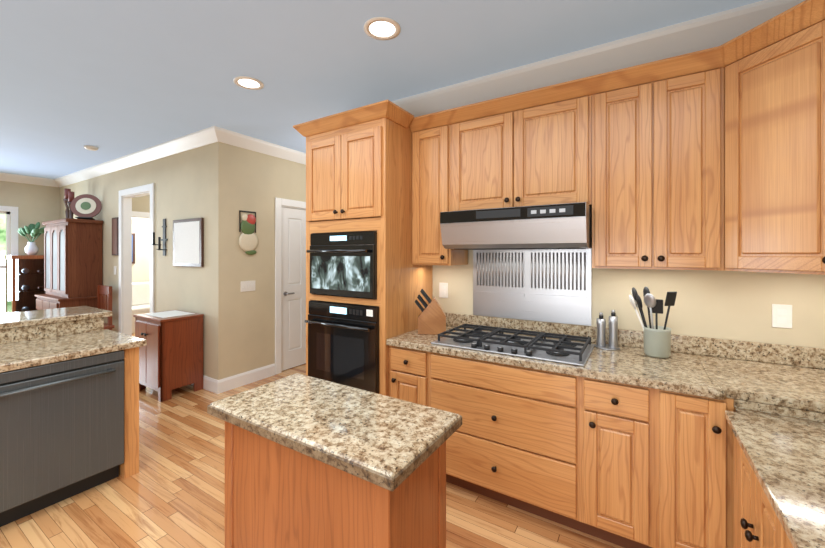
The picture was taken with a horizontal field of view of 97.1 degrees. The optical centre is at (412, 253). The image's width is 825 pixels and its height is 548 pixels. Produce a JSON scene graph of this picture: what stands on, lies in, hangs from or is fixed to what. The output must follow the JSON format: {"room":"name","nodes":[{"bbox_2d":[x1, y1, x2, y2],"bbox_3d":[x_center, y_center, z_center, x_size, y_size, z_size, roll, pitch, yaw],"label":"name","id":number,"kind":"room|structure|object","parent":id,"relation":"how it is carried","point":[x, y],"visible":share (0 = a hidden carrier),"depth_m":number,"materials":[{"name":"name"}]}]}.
{"room":"kitchen","nodes":[
{"label":"kitchen","id":0,"kind":"room"},
{"bbox_2d":[0,333,623,547],"bbox_3d":[-2.758,1.490,2.785,9.770,0.100,8.800,0,0,32],"label":"floor","id":1,"kind":"structure","parent":0,"point":[171,494],"depth_m":2.05,"materials":[{"name":"brown wood"}]},
{"bbox_2d":[5,255,45,312],"bbox_3d":[-6.164,0.730,5.892,0.420,1.420,0.520,0,0,32],"label":"curio cabinet","id":2,"kind":"object","parent":1,"relation":"on","point":[24,280],"visible":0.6,"depth_m":5.71,"materials":[{"name":"brown wood"}]},
{"bbox_2d":[18,222,45,254],"bbox_3d":[-6.119,-0.254,5.884,0.518,0.544,0.319,0,0,32],"label":"vase","id":3,"kind":"object","parent":2,"relation":"on","point":[36,232],"visible":0.96,"depth_m":5.85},
{"bbox_2d":[35,218,102,309],"bbox_3d":[-5.100,0.475,5.398,1.070,1.930,0.490,0,0,32],"label":"hutch","id":4,"kind":"object","parent":1,"relation":"on","point":[73,262],"visible":0.56,"depth_m":5.18,"materials":[{"name":"brown wood"}]},
{"bbox_2d":[63,188,101,219],"bbox_3d":[-4.952,-0.744,5.422,0.765,0.500,0.298,0,0,32],"label":"decor","id":5,"kind":"object","parent":4,"relation":"on","point":[86,206],"visible":0.88,"depth_m":5.29,"materials":[{"name":"multicoloured ceramic"}]},
{"bbox_2d":[0,306,146,478],"bbox_3d":[-3.403,0.935,0.847,1.171,1.010,4.430,0,0,32],"label":"kitchen island","id":6,"kind":"object","parent":1,"relation":"on","point":[36,338],"visible":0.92,"depth_m":2.36,"materials":[{"name":"brown wood"}]},
{"bbox_2d":[0,350,123,526],"bbox_3d":[-2.220,1.026,2.204,0.638,0.829,0.605,0,0,32],"label":"dishwasher","id":7,"kind":"object","parent":6,"relation":"in","point":[61,430],"visible":1,"depth_m":2.05,"materials":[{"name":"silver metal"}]},
{"bbox_2d":[97,285,114,329],"bbox_3d":[-4.368,0.940,4.899,0.440,1.000,0.440,0,0,32],"label":"dining chair","id":8,"kind":"object","parent":1,"relation":"on","point":[104,297],"visible":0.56,"depth_m":5.02,"materials":[{"name":"brown wood"}]},
{"bbox_2d":[132,282,149,333],"bbox_3d":[-5.200,1.000,6.964,0.700,0.880,1.700,0,0,32],"label":"sofa","id":9,"kind":"object","parent":1,"relation":"on","point":[140,297],"visible":0.12,"depth_m":7.00,"materials":[{"name":"white fabric"}]},
{"bbox_2d":[133,310,203,401],"bbox_3d":[-2.592,1.038,3.844,0.600,0.804,0.447,0,0,32],"label":"base cabinet","id":10,"kind":"object","parent":1,"relation":"on","point":[170,355],"visible":0.94,"depth_m":3.68,"materials":[{"name":"brown wood"}]},
{"bbox_2d":[207,373,461,547],"bbox_3d":[-0.301,1.002,1.335,0.861,0.875,0.431,0,0,32],"label":"kitchen island","id":11,"kind":"object","parent":1,"relation":"on","point":[312,462],"visible":1,"depth_m":1.19,"materials":[{"name":"brown wood"}]},
{"bbox_2d":[293,100,432,395],"bbox_3d":[-0.348,0.228,2.858,0.896,2.424,0.714,0,0,32],"label":"tall cabinet","id":12,"kind":"object","parent":1,"relation":"on","point":[359,169],"visible":0.52,"depth_m":2.55,"materials":[{"name":"brown wood"}]},
{"bbox_2d":[305,231,378,393],"bbox_3d":[-0.379,0.400,2.810,0.656,1.110,0.636,0,0,32],"label":"wall ovens","id":13,"kind":"object","parent":12,"relation":"in","point":[343,343],"visible":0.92,"depth_m":2.56,"materials":[{"name":"black metal"}]},
{"bbox_2d":[389,345,428,405],"bbox_3d":[0.129,1.023,2.611,0.312,0.834,0.626,0,0,32],"label":"base cabinet","id":14,"kind":"object","parent":1,"relation":"on","point":[408,368],"depth_m":2.34,"materials":[{"name":"brown wood"}]},
{"bbox_2d":[429,352,600,538],"bbox_3d":[0.629,1.023,2.299,1.016,0.834,0.626,0,0,32],"label":"base cabinet","id":15,"kind":"object","parent":1,"relation":"on","point":[527,439],"depth_m":1.95,"materials":[{"name":"brown wood"}]},
{"bbox_2d":[386,312,725,398],"bbox_3d":[0.717,0.568,2.229,1.710,0.205,0.652,0,0,32],"label":"countertop","id":16,"kind":"structure","parent":15,"relation":"on","point":[685,372],"depth_m":2.00,"materials":[{"name":"stone"}]},
{"bbox_2d":[415,289,445,334],"bbox_3d":[0.127,0.407,2.609,0.221,0.312,0.126,0,0,4],"label":"knife block","id":17,"kind":"object","parent":16,"relation":"on","point":[432,318],"visible":1,"depth_m":2.55,"materials":[{"name":"brown wood"}]},
{"bbox_2d":[431,324,594,365],"bbox_3d":[0.620,0.537,2.266,0.880,0.054,0.500,0,0,32],"label":"cooktop","id":18,"kind":"object","parent":16,"relation":"in","point":[564,349],"visible":1,"depth_m":2.18,"materials":[{"name":"silver metal"}]},
{"bbox_2d":[595,310,619,349],"bbox_3d":[1.175,0.449,2.196,0.136,0.230,0.136,0,0,32],"label":"salt","id":19,"kind":"object","parent":16,"relation":"on","point":[613,332],"visible":1,"depth_m":2.17,"materials":[{"name":"silver metal"}]},
{"bbox_2d":[629,286,676,357],"bbox_3d":[1.324,0.371,2.012,0.221,0.384,0.191,0,0,32],"label":"utensil crock","id":20,"kind":"object","parent":16,"relation":"on","point":[657,340],"visible":1,"depth_m":1.97,"materials":[{"name":"ceramic"}]},
{"bbox_2d":[601,380,680,547],"bbox_3d":[1.159,1.023,1.967,0.386,0.834,0.626,0,0,32],"label":"base cabinet","id":21,"kind":"object","parent":1,"relation":"on","point":[626,465],"depth_m":1.67,"materials":[{"name":"brown wood"}]},
{"bbox_2d":[681,393,732,547],"bbox_3d":[1.362,1.023,1.840,0.250,0.834,0.626,0,0,32],"label":"base cabinet","id":22,"kind":"object","parent":1,"relation":"on","point":[706,434],"depth_m":1.55,"materials":[{"name":"brown wood"}]},
{"bbox_2d":[733,433,764,547],"bbox_3d":[1.378,1.056,1.002,0.656,0.768,0.736,0,0,32],"label":"base cabinet","id":23,"kind":"object","parent":1,"relation":"on","point":[756,523],"depth_m":1.24,"materials":[{"name":"brown wood"}]},
{"bbox_2d":[706,337,824,547],"bbox_3d":[0.793,0.568,0.092,0.684,0.205,4.196,0,0,32],"label":"countertop","id":24,"kind":"structure","parent":23,"relation":"on","point":[785,456],"depth_m":1.38,"materials":[{"name":"stone"}]},
{"bbox_2d":[733,399,822,422],"bbox_3d":[1.724,1.023,1.614,0.719,0.834,0.626,0,0,32],"label":"base cabinet","id":25,"kind":"object","parent":1,"relation":"on","point":[733,399],"depth_m":1.48,"materials":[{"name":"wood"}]},
{"bbox_2d":[765,494,792,547],"bbox_3d":[1.094,1.056,0.548,0.656,0.768,0.626,0,0,32],"label":"base cabinet","id":26,"kind":"object","parent":1,"relation":"on","point":[776,536],"depth_m":1.00,"materials":[{"name":"brown wood"}]},
{"bbox_2d":[0,0,761,178],"bbox_3d":[-2.758,-1.330,2.785,9.770,0.100,8.800,0,0,32],"label":"ceiling","id":27,"kind":"structure","parent":0,"point":[112,79],"depth_m":2.37,"materials":[{"name":"paint"}]},
{"bbox_2d":[84,145,97,150],"bbox_3d":[-3.832,-1.262,4.340,0.136,0.034,0.136,0,0,32],"label":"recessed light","id":28,"kind":"object","parent":27,"relation":"attached to","point":[91,148],"visible":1,"depth_m":4.30,"materials":[{"name":"white plastic"}]},
{"bbox_2d":[233,76,263,89],"bbox_3d":[-1.223,-1.276,2.722,0.209,0.007,0.209,0,0,23],"label":"recessed light","id":29,"kind":"object","parent":27,"relation":"in","point":[246,82],"depth_m":2.72,"materials":[{"name":"beige"}]},
{"bbox_2d":[364,16,400,39],"bbox_3d":[-0.172,-1.276,2.065,0.209,0.007,0.209,0,0,26],"label":"recessed light","id":30,"kind":"object","parent":27,"relation":"in","point":[382,28],"depth_m":2.06,"materials":[{"name":"beige"}]},
{"bbox_2d":[0,142,824,379],"bbox_3d":[-2.758,0.080,2.785,9.770,2.720,8.800,0,0,32],"label":"wall","id":31,"kind":"structure","parent":0,"point":[217,186],"depth_m":3.92,"materials":[{"name":"paint"}]},
{"bbox_2d":[0,206,17,267],"bbox_3d":[-6.825,0.193,5.320,0.105,1.915,1.460,0,0,32],"label":"window","id":32,"kind":"structure","parent":31,"relation":"in","point":[11,212],"depth_m":5.87,"materials":[{"name":"white wood"}]},
{"bbox_2d":[0,172,51,186],"bbox_3d":[-7.556,-1.220,4.043,0.100,0.118,5.410,0,0,32],"label":"crown molding","id":33,"kind":"structure","parent":31,"relation":"attached to","point":[8,177],"depth_m":5.96,"materials":[{"name":"white wood"}]},
{"bbox_2d":[112,217,118,254],"bbox_3d":[-4.154,-0.245,5.090,0.200,0.530,0.025,0,0,32],"label":"framed picture","id":34,"kind":"object","parent":31,"relation":"attached to","point":[115,221],"depth_m":5.06,"materials":[{"name":"brown wood"}]},
{"bbox_2d":[132,233,134,263],"bbox_3d":[-5.657,-0.110,6.955,0.030,0.600,0.600,0,0,32],"label":"framed picture","id":35,"kind":"object","parent":31,"relation":"attached to","point":[133,248],"visible":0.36,"depth_m":7.18,"materials":[{"name":"brown wood"}]},
{"bbox_2d":[119,183,154,335],"bbox_3d":[-3.599,0.282,4.808,1.010,2.315,0.120,0,0,32],"label":"door frame","id":36,"kind":"structure","parent":31,"relation":"attached to","point":[126,213],"depth_m":4.99,"materials":[{"name":"white wood"}]},
{"bbox_2d":[52,126,227,186],"bbox_3d":[-4.020,-1.220,4.965,4.880,0.118,0.100,0,0,32],"label":"crown molding","id":37,"kind":"structure","parent":31,"relation":"attached to","point":[213,134],"depth_m":4.42,"materials":[{"name":"white wood"}]},
{"bbox_2d":[151,219,167,255],"bbox_3d":[-3.000,-0.200,4.314,0.200,0.440,0.118,0,0,32],"label":"sconce","id":38,"kind":"object","parent":31,"relation":"attached to","point":[164,239],"visible":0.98,"depth_m":4.34,"materials":[{"name":"metal"}]},
{"bbox_2d":[173,218,203,266],"bbox_3d":[-2.506,-0.125,4.057,0.610,0.530,0.030,0,0,32],"label":"framed picture","id":39,"kind":"object","parent":31,"relation":"attached to","point":[188,242],"depth_m":4.02,"materials":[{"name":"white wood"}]},
{"bbox_2d":[192,375,220,393],"bbox_3d":[-2.596,1.373,4.124,1.406,0.135,0.016,0,0,32],"label":"baseboard","id":40,"kind":"structure","parent":31,"relation":"attached to","point":[216,386],"depth_m":3.81,"materials":[{"name":"white wood"}]},
{"bbox_2d":[221,363,274,392],"bbox_3d":[-1.817,1.373,4.060,0.016,0.135,0.660,0,0,32],"label":"baseboard","id":41,"kind":"structure","parent":31,"relation":"attached to","point":[241,379],"depth_m":4.03,"materials":[{"name":"white wood"}]},
{"bbox_2d":[241,281,254,291],"bbox_3d":[-1.826,0.357,4.048,0.011,0.115,0.180,0,0,32],"label":"outlet","id":42,"kind":"object","parent":31,"relation":"attached to","point":[245,285],"depth_m":4.04,"materials":[{"name":"white plastic"}]},
{"bbox_2d":[239,210,257,254],"bbox_3d":[-1.814,-0.233,4.034,0.044,0.484,0.228,0,0,32],"label":"wall decor","id":43,"kind":"object","parent":31,"relation":"attached to","point":[248,241],"depth_m":4.02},
{"bbox_2d":[228,130,305,164],"bbox_3d":[-1.148,-1.220,5.051,0.100,0.118,3.050,0,0,32],"label":"crown molding","id":44,"kind":"structure","parent":31,"relation":"attached to","point":[236,139],"depth_m":4.17,"materials":[{"name":"white wood"}]},
{"bbox_2d":[275,197,305,374],"bbox_3d":[-1.434,0.382,4.763,0.120,2.115,0.930,0,0,32],"label":"door frame","id":45,"kind":"structure","parent":31,"relation":"attached to","point":[279,202],"depth_m":4.38,"materials":[{"name":"white wood"}]},
{"bbox_2d":[282,207,305,370],"bbox_3d":[-1.406,0.429,4.746,0.105,2.006,0.728,0,0,32],"label":"pantry door","id":46,"kind":"structure","parent":31,"relation":"in","point":[293,287],"depth_m":4.61,"materials":[{"name":"white wood"}]},
{"bbox_2d":[409,108,467,265],"bbox_3d":[0.236,-0.448,2.704,0.391,1.056,0.316,0,0,32],"label":"upper cabinet","id":47,"kind":"object","parent":31,"relation":"attached to","point":[436,137],"depth_m":2.57,"materials":[{"name":"brown wood"}]},
{"bbox_2d":[439,283,447,297],"bbox_3d":[0.247,0.289,2.906,0.075,0.120,0.008,0,0,32],"label":"outlet","id":48,"kind":"object","parent":31,"relation":"attached to","point":[443,287],"depth_m":2.90,"materials":[{"name":"white plastic"}]},
{"bbox_2d":[461,80,572,210],"bbox_3d":[0.712,-0.628,2.406,0.878,0.696,0.316,0,0,32],"label":"upper cabinet","id":49,"kind":"object","parent":31,"relation":"attached to","point":[517,149],"depth_m":2.25,"materials":[{"name":"brown wood"}]},
{"bbox_2d":[440,202,591,249],"bbox_3d":[0.673,-0.151,2.342,0.860,0.241,0.507,0,0,32],"label":"range hood","id":50,"kind":"object","parent":49,"relation":"attached to","point":[561,226],"visible":0.96,"depth_m":2.11,"materials":[{"name":"silver metal"}]},
{"bbox_2d":[473,249,590,325],"bbox_3d":[0.803,0.214,2.550,0.810,0.496,0.018,0,0,32],"label":"backsplash","id":51,"kind":"structure","parent":31,"relation":"attached to","point":[549,285],"depth_m":2.52,"materials":[{"name":"silver metal"}]},
{"bbox_2d":[391,0,804,116],"bbox_3d":[0.737,-1.208,2.543,3.145,0.145,0.105,0,0,32],"label":"crown molding","id":52,"kind":"structure","parent":31,"relation":"attached to","point":[705,32],"depth_m":2.24,"materials":[{"name":"white wood"}]},
{"bbox_2d":[573,50,704,269],"bbox_3d":[1.308,-0.448,2.008,0.700,1.056,0.360,0,0,32],"label":"upper cabinet","id":53,"kind":"object","parent":31,"relation":"attached to","point":[639,130],"depth_m":1.90,"materials":[{"name":"brown wood"}]},
{"bbox_2d":[705,0,824,274],"bbox_3d":[1.608,-0.448,1.687,0.399,1.056,0.627,0,0,32],"label":"upper cabinet","id":54,"kind":"object","parent":31,"relation":"attached to","point":[713,158],"depth_m":1.56,"materials":[{"name":"brown wood"}]},
{"bbox_2d":[772,304,791,328],"bbox_3d":[1.901,0.321,1.872,0.075,0.120,0.008,0,0,32],"label":"outlet","id":55,"kind":"object","parent":31,"relation":"attached to","point":[781,316],"depth_m":1.87,"materials":[{"name":"white plastic"}]},
{"label":"outside","id":56,"kind":"structure","parent":0,"visible":0},
{"bbox_2d":[0,214,5,313],"bbox_3d":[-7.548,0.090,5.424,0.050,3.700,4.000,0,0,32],"label":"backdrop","id":57,"kind":"structure","parent":56,"point":[2,263],"depth_m":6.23,"materials":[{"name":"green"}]}
]}

